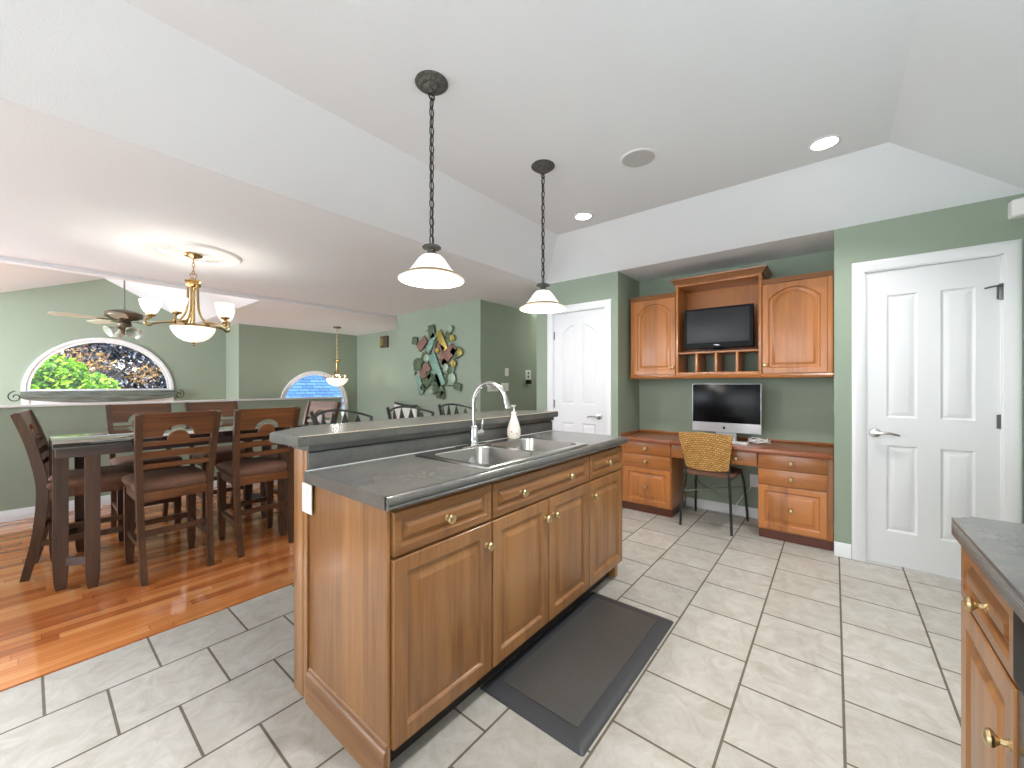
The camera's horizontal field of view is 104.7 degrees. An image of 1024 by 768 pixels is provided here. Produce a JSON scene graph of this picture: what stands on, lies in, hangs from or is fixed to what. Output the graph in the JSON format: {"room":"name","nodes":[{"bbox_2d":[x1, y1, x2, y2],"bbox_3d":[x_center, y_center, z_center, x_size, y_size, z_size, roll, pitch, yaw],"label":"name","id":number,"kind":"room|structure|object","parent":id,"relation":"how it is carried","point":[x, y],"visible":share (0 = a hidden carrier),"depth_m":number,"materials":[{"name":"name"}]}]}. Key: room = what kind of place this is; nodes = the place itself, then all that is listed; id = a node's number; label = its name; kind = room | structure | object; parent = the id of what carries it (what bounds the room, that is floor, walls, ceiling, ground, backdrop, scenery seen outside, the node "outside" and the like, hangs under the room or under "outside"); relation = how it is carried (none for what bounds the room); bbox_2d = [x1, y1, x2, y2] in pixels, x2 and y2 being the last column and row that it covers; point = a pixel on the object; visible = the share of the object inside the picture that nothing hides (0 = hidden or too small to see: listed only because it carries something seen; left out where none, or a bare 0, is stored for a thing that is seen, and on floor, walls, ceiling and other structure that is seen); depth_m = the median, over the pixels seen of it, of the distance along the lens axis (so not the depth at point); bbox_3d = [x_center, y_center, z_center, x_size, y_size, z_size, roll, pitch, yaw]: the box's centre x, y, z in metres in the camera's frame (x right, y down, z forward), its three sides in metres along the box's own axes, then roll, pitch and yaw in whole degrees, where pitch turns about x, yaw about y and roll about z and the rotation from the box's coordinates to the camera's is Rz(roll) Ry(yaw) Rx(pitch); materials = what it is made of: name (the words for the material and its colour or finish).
{"room":"kitchen","nodes":[
{"label":"kitchen","id":0,"kind":"room"},
{"bbox_2d":[0,279,225,404],"bbox_3d":[-7.521,-0.250,5.747,0.120,3.000,5.600,0,0,39],"label":"wall","id":1,"kind":"structure","parent":0,"point":[27,330],"depth_m":6.41,"materials":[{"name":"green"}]},
{"bbox_2d":[7,390,183,400],"bbox_3d":[-6.716,0.177,6.535,0.132,0.158,2.013,0,0,39],"label":"curtain rod","id":2,"kind":"object","parent":1,"relation":"attached to","point":[181,390],"visible":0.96,"depth_m":5.78,"materials":[{"name":"grey metal"}]},
{"bbox_2d":[20,390,176,401],"bbox_3d":[-6.638,0.203,6.472,0.073,0.190,1.780,0,0,39],"label":"valance","id":3,"kind":"object","parent":2,"relation":"hanging from","point":[116,395],"visible":0.98,"depth_m":6.38,"materials":[{"name":"grey fabric"}]},
{"bbox_2d":[21,338,173,404],"bbox_3d":[-6.778,0.065,6.580,0.078,1.670,1.760,0,0,39],"label":"window","id":4,"kind":"structure","parent":1,"relation":"in","point":[26,382],"depth_m":6.38,"materials":[{"name":"white wood"}]},
{"bbox_2d":[0,398,341,522],"bbox_3d":[-4.581,0.733,3.691,0.135,1.035,6.130,0,0,39],"label":"wall","id":5,"kind":"structure","parent":0,"point":[17,483],"depth_m":3.76,"materials":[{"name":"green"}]},
{"bbox_2d":[0,397,342,407],"bbox_3d":[-4.580,0.205,3.703,0.160,0.020,6.150,0,0,39],"label":"trim","id":6,"kind":"structure","parent":5,"relation":"on","point":[222,400],"depth_m":4.33,"materials":[{"name":"white"}]},
{"bbox_2d":[226,324,244,398],"bbox_3d":[-5.429,0.060,7.718,0.870,2.380,0.100,0,0,39],"label":"wall","id":7,"kind":"structure","parent":0,"point":[235,339],"depth_m":7.52,"materials":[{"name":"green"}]},
{"bbox_2d":[245,324,356,421],"bbox_3d":[-4.389,0.060,8.399,0.120,2.380,2.270,0,0,39],"label":"wall","id":8,"kind":"structure","parent":0,"point":[274,356],"depth_m":8.10,"materials":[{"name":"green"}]},
{"bbox_2d":[280,371,347,418],"bbox_3d":[-4.234,0.425,8.512,0.078,1.410,1.440,0,0,39],"label":"window","id":9,"kind":"structure","parent":8,"relation":"in","point":[287,387],"depth_m":8.52,"materials":[{"name":"white"}]},
{"bbox_2d":[357,330,396,420],"bbox_3d":[-1.742,0.060,7.769,4.980,2.380,0.100,0,0,39],"label":"wall","id":10,"kind":"structure","parent":0,"point":[376,366],"depth_m":8.72,"materials":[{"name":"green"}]},
{"bbox_2d":[380,336,388,347],"bbox_3d":[-2.745,-0.905,8.485,0.260,0.250,0.057,0,0,39],"label":"door chime","id":11,"kind":"object","parent":10,"relation":"attached to","point":[384,340],"visible":1,"depth_m":8.44,"materials":[{"name":"brown metal"}]},
{"bbox_2d":[397,301,474,416],"bbox_3d":[-1.159,0.060,5.952,1.780,2.380,0.100,0,0,39],"label":"wall","id":12,"kind":"structure","parent":0,"point":[461,316],"depth_m":5.84,"materials":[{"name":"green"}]},
{"bbox_2d":[412,324,461,399],"bbox_3d":[-1.130,-0.331,5.819,1.140,1.113,0.055,0,0,39],"label":"wall sculpture","id":13,"kind":"object","parent":12,"relation":"attached to","point":[438,381],"visible":1,"depth_m":5.80,"materials":[{"name":"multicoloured metal"}]},
{"bbox_2d":[0,480,962,767],"bbox_3d":[-3.578,1.280,2.337,10.500,0.060,14.100,0,0,39],"label":"floor","id":14,"kind":"structure","parent":0,"point":[775,653],"depth_m":1.75,"materials":[{"name":"tile"}]},
{"bbox_2d":[10,410,134,581],"bbox_3d":[-3.042,0.717,2.793,0.576,1.075,0.438,0,0,-44],"label":"dining chair","id":15,"kind":"object","parent":14,"relation":"on","point":[34,439],"visible":0.62,"depth_m":2.60,"materials":[{"name":"brown wood"}]},
{"bbox_2d":[46,464,133,489],"bbox_3d":[-2.995,0.653,2.839,0.444,0.070,0.420,0,0,-44],"label":"seat cushion","id":16,"kind":"object","parent":15,"relation":"on","point":[110,475],"depth_m":2.76,"materials":[{"name":"brown leather"}]},
{"bbox_2d":[105,403,182,541],"bbox_3d":[-3.193,0.717,3.436,0.576,1.075,0.438,0,0,39],"label":"dining chair","id":17,"kind":"object","parent":14,"relation":"on","point":[118,413],"visible":0.39,"depth_m":3.41,"materials":[{"name":"brown wood"}]},
{"bbox_2d":[109,455,182,465],"bbox_3d":[-3.142,0.653,3.394,0.444,0.070,0.420,0,0,39],"label":"seat cushion","id":18,"kind":"object","parent":17,"relation":"on","point":[129,459],"depth_m":3.30,"materials":[{"name":"brown leather"}]},
{"bbox_2d":[0,581,293,691],"bbox_3d":[-1.875,1.247,1.871,0.028,0.006,6.930,0,0,39],"label":"trim","id":19,"kind":"structure","parent":14,"relation":"on","point":[115,647],"depth_m":1.91,"materials":[{"name":"brown wood"}]},
{"bbox_2d":[121,410,221,586],"bbox_3d":[-2.365,0.717,2.732,0.576,1.075,0.438,0,0,38],"label":"dining chair","id":20,"kind":"object","parent":14,"relation":"on","point":[140,487],"visible":1,"depth_m":2.64,"materials":[{"name":"brown wood"}]},
{"bbox_2d":[121,466,205,492],"bbox_3d":[-2.417,0.653,2.772,0.444,0.070,0.420,0,0,38],"label":"seat cushion","id":21,"kind":"object","parent":20,"relation":"on","point":[169,478],"depth_m":2.67,"materials":[{"name":"brown leather"}]},
{"bbox_2d":[47,419,306,591],"bbox_3d":[-2.562,0.797,3.116,0.990,0.905,1.410,0,0,39],"label":"dining table","id":22,"kind":"object","parent":14,"relation":"on","point":[87,446],"visible":0.59,"depth_m":2.43,"materials":[{"name":"brown wood"}]},
{"bbox_2d":[184,401,253,517],"bbox_3d":[-2.852,0.717,3.855,0.576,1.075,0.438,0,0,39],"label":"dining chair","id":23,"kind":"object","parent":14,"relation":"on","point":[223,453],"visible":0.24,"depth_m":3.84,"materials":[{"name":"brown wood"}]},
{"bbox_2d":[190,445,253,458],"bbox_3d":[-2.800,0.653,3.813,0.444,0.070,0.420,0,0,39],"label":"seat cushion","id":24,"kind":"object","parent":23,"relation":"on","point":[222,452],"depth_m":3.67,"materials":[{"name":"brown leather"}]},
{"bbox_2d":[216,407,300,557],"bbox_3d":[-2.030,0.717,3.142,0.576,1.075,0.438,0,0,40],"label":"dining chair","id":25,"kind":"object","parent":14,"relation":"on","point":[238,472],"visible":0.98,"depth_m":3.04,"materials":[{"name":"brown wood"}]},
{"bbox_2d":[216,456,286,476],"bbox_3d":[-2.081,0.653,3.184,0.444,0.070,0.420,0,0,40],"label":"seat cushion","id":26,"kind":"object","parent":25,"relation":"on","point":[264,466],"depth_m":3.07,"materials":[{"name":"brown leather"}]},
{"bbox_2d":[259,401,340,517],"bbox_3d":[-2.056,0.717,3.851,0.438,1.075,0.576,0,0,23],"label":"dining chair","id":27,"kind":"object","parent":14,"relation":"on","point":[315,406],"visible":0.17,"depth_m":4.04,"materials":[{"name":"brown wood"}]},
{"bbox_2d":[259,449,276,457],"bbox_3d":[-2.082,0.653,3.790,0.420,0.070,0.444,0,0,23],"label":"seat cushion","id":28,"kind":"object","parent":27,"relation":"on","point":[275,454],"depth_m":3.60,"materials":[{"name":"brown leather"}]},
{"bbox_2d":[309,409,372,424],"bbox_3d":[-0.977,0.704,2.424,0.446,1.095,0.442,0,0,33],"label":"bar stool","id":29,"kind":"object","parent":14,"relation":"on","point":[313,418],"visible":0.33,"depth_m":2.54,"materials":[{"name":"black"}]},
{"bbox_2d":[306,483,494,767],"bbox_3d":[-0.429,0.817,1.549,0.587,0.866,0.483,0,0,39],"label":"base cabinet","id":30,"kind":"object","parent":14,"relation":"on","point":[400,599],"visible":0.98,"depth_m":1.36,"materials":[{"name":"brown wood"}]},
{"bbox_2d":[302,482,311,514],"bbox_3d":[-0.803,0.448,1.546,0.082,0.115,0.006,0,0,39],"label":"outlet cover","id":31,"kind":"object","parent":30,"relation":"attached to","point":[306,488],"visible":1,"depth_m":1.54,"materials":[{"name":"white plastic"}]},
{"bbox_2d":[304,487,307,496],"bbox_3d":[-0.804,0.422,1.544,0.035,0.032,0.002,0,0,39],"label":"socket","id":32,"kind":"object","parent":31,"relation":"attached to","point":[305,488],"depth_m":1.54,"materials":[{"name":"white plastic"}]},
{"bbox_2d":[304,500,307,509],"bbox_3d":[-0.804,0.472,1.544,0.035,0.032,0.002,0,0,39],"label":"socket","id":33,"kind":"object","parent":31,"relation":"attached to","point":[305,501],"depth_m":1.54,"materials":[{"name":"white plastic"}]},
{"bbox_2d":[394,402,416,418],"bbox_3d":[-1.791,0.770,6.087,0.573,0.960,0.370,0,0,39],"label":"chair","id":34,"kind":"object","parent":14,"relation":"on","point":[406,411],"visible":0.05,"depth_m":6.22,"materials":[{"name":"white fabric"}]},
{"bbox_2d":[386,406,433,418],"bbox_3d":[-0.654,0.704,2.820,0.446,1.095,0.442,0,0,36],"label":"bar stool","id":35,"kind":"object","parent":14,"relation":"on","point":[388,409],"visible":0.21,"depth_m":2.95,"materials":[{"name":"grey metal"}]},
{"bbox_2d":[292,417,553,699],"bbox_3d":[-0.304,0.744,2.257,0.156,1.012,1.735,0,0,39],"label":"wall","id":36,"kind":"structure","parent":14,"relation":"on","point":[301,519],"depth_m":1.60,"materials":[{"name":"brown wood"}]},
{"bbox_2d":[270,410,557,446],"bbox_3d":[-0.384,0.217,2.282,0.381,0.041,1.808,0,0,39],"label":"countertop","id":37,"kind":"structure","parent":36,"relation":"on","point":[312,435],"depth_m":1.87,"materials":[{"name":"laminate"}]},
{"bbox_2d":[308,421,551,469],"bbox_3d":[-0.254,0.306,2.217,0.012,0.068,1.725,0,0,39],"label":"backsplash","id":38,"kind":"structure","parent":36,"relation":"attached to","point":[316,460],"depth_m":1.88,"materials":[{"name":"stone"}]},
{"bbox_2d":[438,403,476,414],"bbox_3d":[-0.364,0.704,3.177,0.446,1.095,0.442,0,0,37],"label":"bar stool","id":39,"kind":"object","parent":14,"relation":"on","point":[441,408],"visible":0.22,"depth_m":3.30,"materials":[{"name":"grey metal"}]},
{"bbox_2d":[478,455,588,686],"bbox_3d":[-0.019,0.817,2.047,0.582,0.866,0.805,0,0,39],"label":"base cabinet","id":40,"kind":"object","parent":14,"relation":"on","point":[539,519],"visible":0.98,"depth_m":1.81,"materials":[{"name":"brown wood"}]},
{"bbox_2d":[304,421,627,510],"bbox_3d":[-0.033,0.327,2.040,0.578,0.110,1.760,0,0,39],"label":"countertop","id":41,"kind":"structure","parent":40,"relation":"on","point":[390,476],"depth_m":1.60,"materials":[{"name":"stone"}]},
{"bbox_2d":[456,381,510,447],"bbox_3d":[-0.118,0.158,2.058,0.287,0.345,0.220,0,0,39],"label":"faucet","id":42,"kind":"object","parent":41,"relation":"on","point":[474,432],"visible":1,"depth_m":2.11,"materials":[{"name":"silver metal"}]},
{"bbox_2d":[415,437,586,468],"bbox_3d":[-0.020,0.417,2.036,0.485,0.170,0.830,0,0,39],"label":"sink","id":43,"kind":"object","parent":41,"relation":"in","point":[503,452],"visible":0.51,"depth_m":2.04,"materials":[{"name":"silver metal"}]},
{"bbox_2d":[507,405,520,438],"bbox_3d":[0.011,0.230,2.406,0.084,0.203,0.084,0,0,39],"label":"soap dispenser","id":44,"kind":"object","parent":43,"relation":"on","point":[513,430],"visible":0.97,"depth_m":2.38,"materials":[{"name":"white"}]},
{"bbox_2d":[480,592,673,756],"bbox_3d":[0.358,1.241,1.848,0.481,0.016,0.973,0,0,39],"label":"floor mat","id":45,"kind":"object","parent":14,"relation":"on","point":[568,683],"visible":1,"depth_m":1.71,"materials":[{"name":"grey rubber"}]},
{"bbox_2d":[577,445,621,602],"bbox_3d":[0.379,0.817,2.536,0.582,0.866,0.454,0,0,39],"label":"base cabinet","id":46,"kind":"object","parent":14,"relation":"on","point":[605,473],"visible":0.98,"depth_m":2.35,"materials":[{"name":"brown wood"}]},
{"bbox_2d":[621,441,686,517],"bbox_3d":[1.429,0.905,4.001,0.499,0.690,0.553,0,0,39],"label":"base cabinet","id":47,"kind":"object","parent":14,"relation":"on","point":[652,479],"visible":0.96,"depth_m":3.80,"materials":[{"name":"brown wood"}]},
{"bbox_2d":[678,432,748,535],"bbox_3d":[1.781,0.826,3.503,0.468,0.846,0.640,0,0,39],"label":"desk chair","id":48,"kind":"object","parent":14,"relation":"on","point":[704,454],"visible":1,"depth_m":3.31,"materials":[{"name":"wicker"}]},
{"bbox_2d":[758,453,833,550],"bbox_3d":[2.341,0.905,3.256,0.480,0.690,0.553,0,0,39],"label":"pedestal","id":49,"kind":"object","parent":14,"relation":"on","point":[796,494],"visible":0.99,"depth_m":3.06,"materials":[{"name":"brown wood"}]},
{"bbox_2d":[621,429,833,466],"bbox_3d":[1.884,0.574,3.635,1.669,0.208,0.560,0,0,39],"label":"countertop","id":50,"kind":"structure","parent":49,"relation":"on","point":[818,450],"depth_m":3.34,"materials":[{"name":"brown wood"}]},
{"bbox_2d":[692,384,761,440],"bbox_3d":[1.966,0.258,3.636,0.565,0.522,0.180,0,0,39],"label":"desktop computer","id":51,"kind":"object","parent":50,"relation":"on","point":[724,409],"visible":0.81,"depth_m":3.60,"materials":[{"name":"silver metal"}]},
{"bbox_2d":[732,441,748,444],"bbox_3d":[1.896,0.513,3.496,0.340,0.012,0.115,0,0,39],"label":"keyboard","id":52,"kind":"object","parent":50,"relation":"on","point":[733,442],"visible":0.38,"depth_m":3.40,"materials":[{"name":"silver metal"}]},
{"bbox_2d":[732,477,757,515],"bbox_3d":[2.182,0.910,3.669,0.259,0.680,0.087,0,0,25],"label":"power cord","id":53,"kind":"object","parent":50,"relation":"hanging from","point":[757,477],"visible":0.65,"depth_m":3.70,"materials":[{"name":"white plastic"}]},
{"bbox_2d":[961,546,1018,767],"bbox_3d":[1.259,0.816,0.664,0.680,0.868,0.390,0,0,39],"label":"base cabinet","id":54,"kind":"object","parent":14,"relation":"on","point":[989,689],"visible":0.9,"depth_m":0.84,"materials":[{"name":"brown wood"}]},
{"bbox_2d":[951,517,1023,622],"bbox_3d":[0.541,0.361,-0.228,0.663,0.042,2.730,0,0,39],"label":"countertop","id":55,"kind":"structure","parent":54,"relation":"on","point":[996,547],"depth_m":0.82,"materials":[{"name":"laminate"}]},
{"bbox_2d":[1013,610,1023,767],"bbox_3d":[0.952,0.767,0.271,0.646,0.766,0.600,0,0,39],"label":"dishwasher","id":56,"kind":"object","parent":14,"relation":"on","point":[1018,625],"visible":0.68,"depth_m":0.68,"materials":[{"name":"black"}]},
{"bbox_2d":[475,300,536,411],"bbox_3d":[0.382,0.060,6.354,0.100,2.380,2.670,0,0,39],"label":"wall","id":57,"kind":"structure","parent":0,"point":[505,336],"depth_m":5.66,"materials":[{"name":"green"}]},
{"bbox_2d":[487,385,497,391],"bbox_3d":[-0.262,0.052,5.476,0.012,0.105,0.225,0,0,39],"label":"thermostat","id":58,"kind":"object","parent":57,"relation":"attached to","point":[490,388],"visible":0.62,"depth_m":5.45,"materials":[{"name":"white plastic"}]},
{"bbox_2d":[505,368,508,375],"bbox_3d":[-0.073,-0.172,5.708,0.012,0.115,0.075,0,0,39],"label":"light switch","id":59,"kind":"object","parent":57,"relation":"attached to","point":[506,369],"visible":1,"depth_m":5.70,"materials":[{"name":"white plastic"}]},
{"bbox_2d":[505,383,508,390],"bbox_3d":[-0.073,0.044,5.707,0.012,0.116,0.077,0,0,39],"label":"light switch","id":60,"kind":"object","parent":57,"relation":"attached to","point":[506,384],"visible":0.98,"depth_m":5.70,"materials":[{"name":"white plastic"}]},
{"bbox_2d":[526,370,530,379],"bbox_3d":[0.252,-0.142,6.106,0.012,0.145,0.127,0,0,39],"label":"outlet cover","id":61,"kind":"object","parent":57,"relation":"attached to","point":[528,372],"visible":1,"depth_m":6.11,"materials":[{"name":"white plastic"}]},
{"bbox_2d":[0,0,1023,335],"bbox_3d":[-3.619,-1.455,2.371,10.433,0.650,14.100,0,0,39],"label":"ceiling","id":62,"kind":"structure","parent":0,"point":[319,103],"depth_m":2.14,"materials":[{"name":"white paint"}]},
{"bbox_2d":[48,280,180,338],"bbox_3d":[-5.087,-1.174,5.133,1.256,1.142,1.230,0,0,39],"label":"ceiling fan","id":63,"kind":"object","parent":62,"relation":"hanging from","point":[123,318],"visible":0.93,"depth_m":5.11,"materials":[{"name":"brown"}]},
{"bbox_2d":[138,238,241,266],"bbox_3d":[-2.752,-1.118,3.413,0.700,0.024,0.700,0,0,39],"label":"ceiling medallion","id":64,"kind":"object","parent":62,"relation":"attached to","point":[169,249],"visible":0.89,"depth_m":3.35,"materials":[{"name":"white"}]},
{"bbox_2d":[138,252,234,345],"bbox_3d":[-2.772,-0.722,3.425,0.651,0.788,0.671,0,0,39],"label":"chandelier","id":65,"kind":"object","parent":64,"relation":"hanging from","point":[193,332],"visible":1,"depth_m":3.35,"materials":[{"name":"white glass"}]},
{"bbox_2d":[0,256,395,318],"bbox_3d":[-4.211,-1.113,3.950,0.120,0.035,7.000,0,0,39],"label":"ceiling beam","id":66,"kind":"structure","parent":62,"relation":"attached to","point":[9,260],"depth_m":4.35,"materials":[{"name":"white paint"}]},
{"bbox_2d":[323,326,347,385],"bbox_3d":[-3.451,-0.542,7.780,0.457,1.175,0.447,0,0,39],"label":"chandelier","id":67,"kind":"object","parent":62,"relation":"hanging from","point":[339,381],"visible":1,"depth_m":7.75,"materials":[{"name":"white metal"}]},
{"bbox_2d":[398,70,464,288],"bbox_3d":[-0.386,-0.973,1.900,0.315,0.954,0.315,0,0,44],"label":"pendant lamp","id":68,"kind":"object","parent":62,"relation":"hanging from","point":[430,270],"visible":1,"depth_m":1.89,"materials":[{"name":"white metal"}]},
{"bbox_2d":[519,159,566,312],"bbox_3d":[0.206,-0.973,2.626,0.315,0.954,0.315,0,0,44],"label":"pendant lamp","id":69,"kind":"object","parent":62,"relation":"hanging from","point":[542,300],"visible":1,"depth_m":2.61,"materials":[{"name":"white glass"}]},
{"bbox_2d":[574,212,592,220],"bbox_3d":[0.616,-1.447,3.414,0.168,0.006,0.168,0,0,39],"label":"recessed light","id":70,"kind":"object","parent":62,"relation":"in","point":[581,216],"visible":1,"depth_m":3.41,"materials":[{"name":"white"}]},
{"bbox_2d":[620,148,657,168],"bbox_3d":[0.815,-1.447,2.542,0.234,0.006,0.234,0,0,39],"label":"ceiling speaker","id":71,"kind":"object","parent":62,"relation":"attached to","point":[638,158],"visible":1,"depth_m":2.53,"materials":[{"name":"white plastic"}]},
{"bbox_2d":[807,134,842,151],"bbox_3d":[1.880,-1.447,2.377,0.168,0.006,0.168,0,0,39],"label":"recessed light","id":72,"kind":"object","parent":62,"relation":"in","point":[825,142],"visible":1,"depth_m":2.37,"materials":[{"name":"white"}]},
{"bbox_2d":[537,271,621,468],"bbox_3d":[0.704,0.060,4.304,1.000,2.380,0.100,0,0,39],"label":"wall","id":73,"kind":"structure","parent":0,"point":[605,286],"depth_m":4.06,"materials":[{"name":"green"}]},
{"bbox_2d":[554,308,603,434],"bbox_3d":[0.695,0.229,4.247,0.639,2.018,0.094,0,0,39],"label":"door","id":74,"kind":"structure","parent":73,"relation":"in","point":[578,336],"depth_m":4.25,"materials":[{"name":"white wood"}]},
{"bbox_2d":[547,299,610,434],"bbox_3d":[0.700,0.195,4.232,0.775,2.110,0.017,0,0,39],"label":"trim","id":75,"kind":"structure","parent":73,"relation":"attached to","point":[606,303],"depth_m":4.05,"materials":[{"name":"white wood"}]},
{"bbox_2d":[622,273,638,432],"bbox_3d":[1.229,0.060,4.237,0.100,2.380,0.460,0,0,39],"label":"wall","id":76,"kind":"structure","parent":0,"point":[630,287],"depth_m":4.15,"materials":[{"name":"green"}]},
{"bbox_2d":[639,250,833,508],"bbox_3d":[2.094,0.060,3.893,1.875,2.380,0.100,0,0,39],"label":"wall","id":77,"kind":"structure","parent":0,"point":[796,409],"depth_m":3.69,"materials":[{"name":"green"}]},
{"bbox_2d":[630,292,675,378],"bbox_3d":[1.499,-0.467,4.075,0.452,0.830,0.365,0,0,39],"label":"upper cabinet","id":78,"kind":"object","parent":77,"relation":"attached to","point":[653,318],"visible":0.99,"depth_m":3.96,"materials":[{"name":"brown wood"}]},
{"bbox_2d":[670,264,771,378],"bbox_3d":[1.946,-0.527,3.703,0.794,0.950,0.377,0,0,39],"label":"upper cabinet","id":79,"kind":"object","parent":77,"relation":"attached to","point":[743,285],"depth_m":3.67,"materials":[{"name":"brown wood"}]},
{"bbox_2d":[685,348,748,351],"bbox_3d":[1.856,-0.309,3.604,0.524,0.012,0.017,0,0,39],"label":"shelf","id":80,"kind":"object","parent":79,"relation":"on","point":[737,348],"visible":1,"depth_m":3.58,"materials":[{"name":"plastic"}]},
{"bbox_2d":[678,349,758,355],"bbox_3d":[1.954,-0.293,3.713,0.662,0.017,0.311,0,0,39],"label":"shelf","id":81,"kind":"object","parent":79,"relation":"attached to","point":[741,352],"depth_m":3.66,"materials":[{"name":"brown wood"}]},
{"bbox_2d":[686,497,757,518],"bbox_3d":[2.058,1.205,3.848,1.675,0.090,0.015,0,0,39],"label":"baseboard","id":82,"kind":"structure","parent":77,"relation":"attached to","point":[701,503],"depth_m":3.85,"materials":[{"name":"white"}]},
{"bbox_2d":[750,474,757,486],"bbox_3d":[2.260,0.902,3.686,0.070,0.115,0.008,0,0,39],"label":"outlet cover","id":83,"kind":"object","parent":77,"relation":"attached to","point":[753,477],"visible":0.82,"depth_m":3.69,"materials":[{"name":"white plastic"}]},
{"bbox_2d":[762,270,833,377],"bbox_3d":[2.408,-0.467,3.334,0.474,0.830,0.365,0,0,39],"label":"upper cabinet","id":84,"kind":"object","parent":77,"relation":"attached to","point":[798,310],"visible":1,"depth_m":3.21,"materials":[{"name":"brown wood"}]},
{"bbox_2d":[834,193,1023,557],"bbox_3d":[2.791,0.060,2.615,1.020,2.380,0.120,0,0,39],"label":"wall","id":85,"kind":"structure","parent":0,"point":[983,222],"depth_m":2.75,"materials":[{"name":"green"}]},
{"bbox_2d":[834,541,850,558],"bbox_3d":[2.389,1.200,2.855,0.095,0.100,0.015,0,0,39],"label":"baseboard","id":86,"kind":"structure","parent":85,"relation":"attached to","point":[840,549],"depth_m":2.85,"materials":[{"name":"white wood"}]},
{"bbox_2d":[866,256,1003,578],"bbox_3d":[2.738,0.229,2.580,0.628,2.018,0.094,0,0,39],"label":"door","id":87,"kind":"structure","parent":85,"relation":"in","point":[933,332],"depth_m":2.59,"materials":[{"name":"white wood"}]},
{"bbox_2d":[852,239,1021,561],"bbox_3d":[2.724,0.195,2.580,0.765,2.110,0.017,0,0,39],"label":"trim","id":88,"kind":"structure","parent":85,"relation":"attached to","point":[1011,250],"depth_m":2.45,"materials":[{"name":"white"}]},
{"bbox_2d":[1008,197,1023,219],"bbox_3d":[2.996,-1.040,2.325,0.085,0.110,0.066,0,0,39],"label":"detector","id":89,"kind":"object","parent":85,"relation":"attached to","point":[1016,206],"visible":1,"depth_m":2.33,"materials":[{"name":"white plastic"}]},
{"label":"outside","id":90,"kind":"structure","parent":0,"visible":0},
{"bbox_3d":[-23.808,2.800,25.869,50.400,0.100,70.000,0,0,39],"label":"lawn","id":91,"kind":"structure","parent":90,"visible":0},
{"bbox_2d":[30,354,129,388],"bbox_3d":[-8.471,1.084,7.273,2.140,3.360,2.593,0,0,21],"label":"shrub","id":92,"kind":"object","parent":91,"relation":"on","point":[57,372],"visible":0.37,"depth_m":7.23,"materials":[{"name":"green plant"}]},
{"bbox_2d":[56,345,161,385],"bbox_3d":[-9.791,0.842,9.016,2.173,3.839,2.252,0,0,-16],"label":"tree","id":93,"kind":"object","parent":91,"relation":"on","point":[95,365],"visible":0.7,"depth_m":9.17,"materials":[{"name":"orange plant"}]},
{"bbox_2d":[54,343,166,388],"bbox_3d":[-12.102,0.242,12.006,2.914,5.035,4.506,0,0,43],"label":"tree","id":94,"kind":"object","parent":91,"relation":"on","point":[118,352],"visible":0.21,"depth_m":11.61,"materials":[{"name":"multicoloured plant"}]},
{"bbox_2d":[285,375,342,418],"bbox_3d":[-6.758,0.225,17.899,7.700,5.050,10.020,0,0,39],"label":"house","id":95,"kind":"structure","parent":91,"relation":"on","point":[312,385],"depth_m":13.44,"materials":[{"name":"blue"}]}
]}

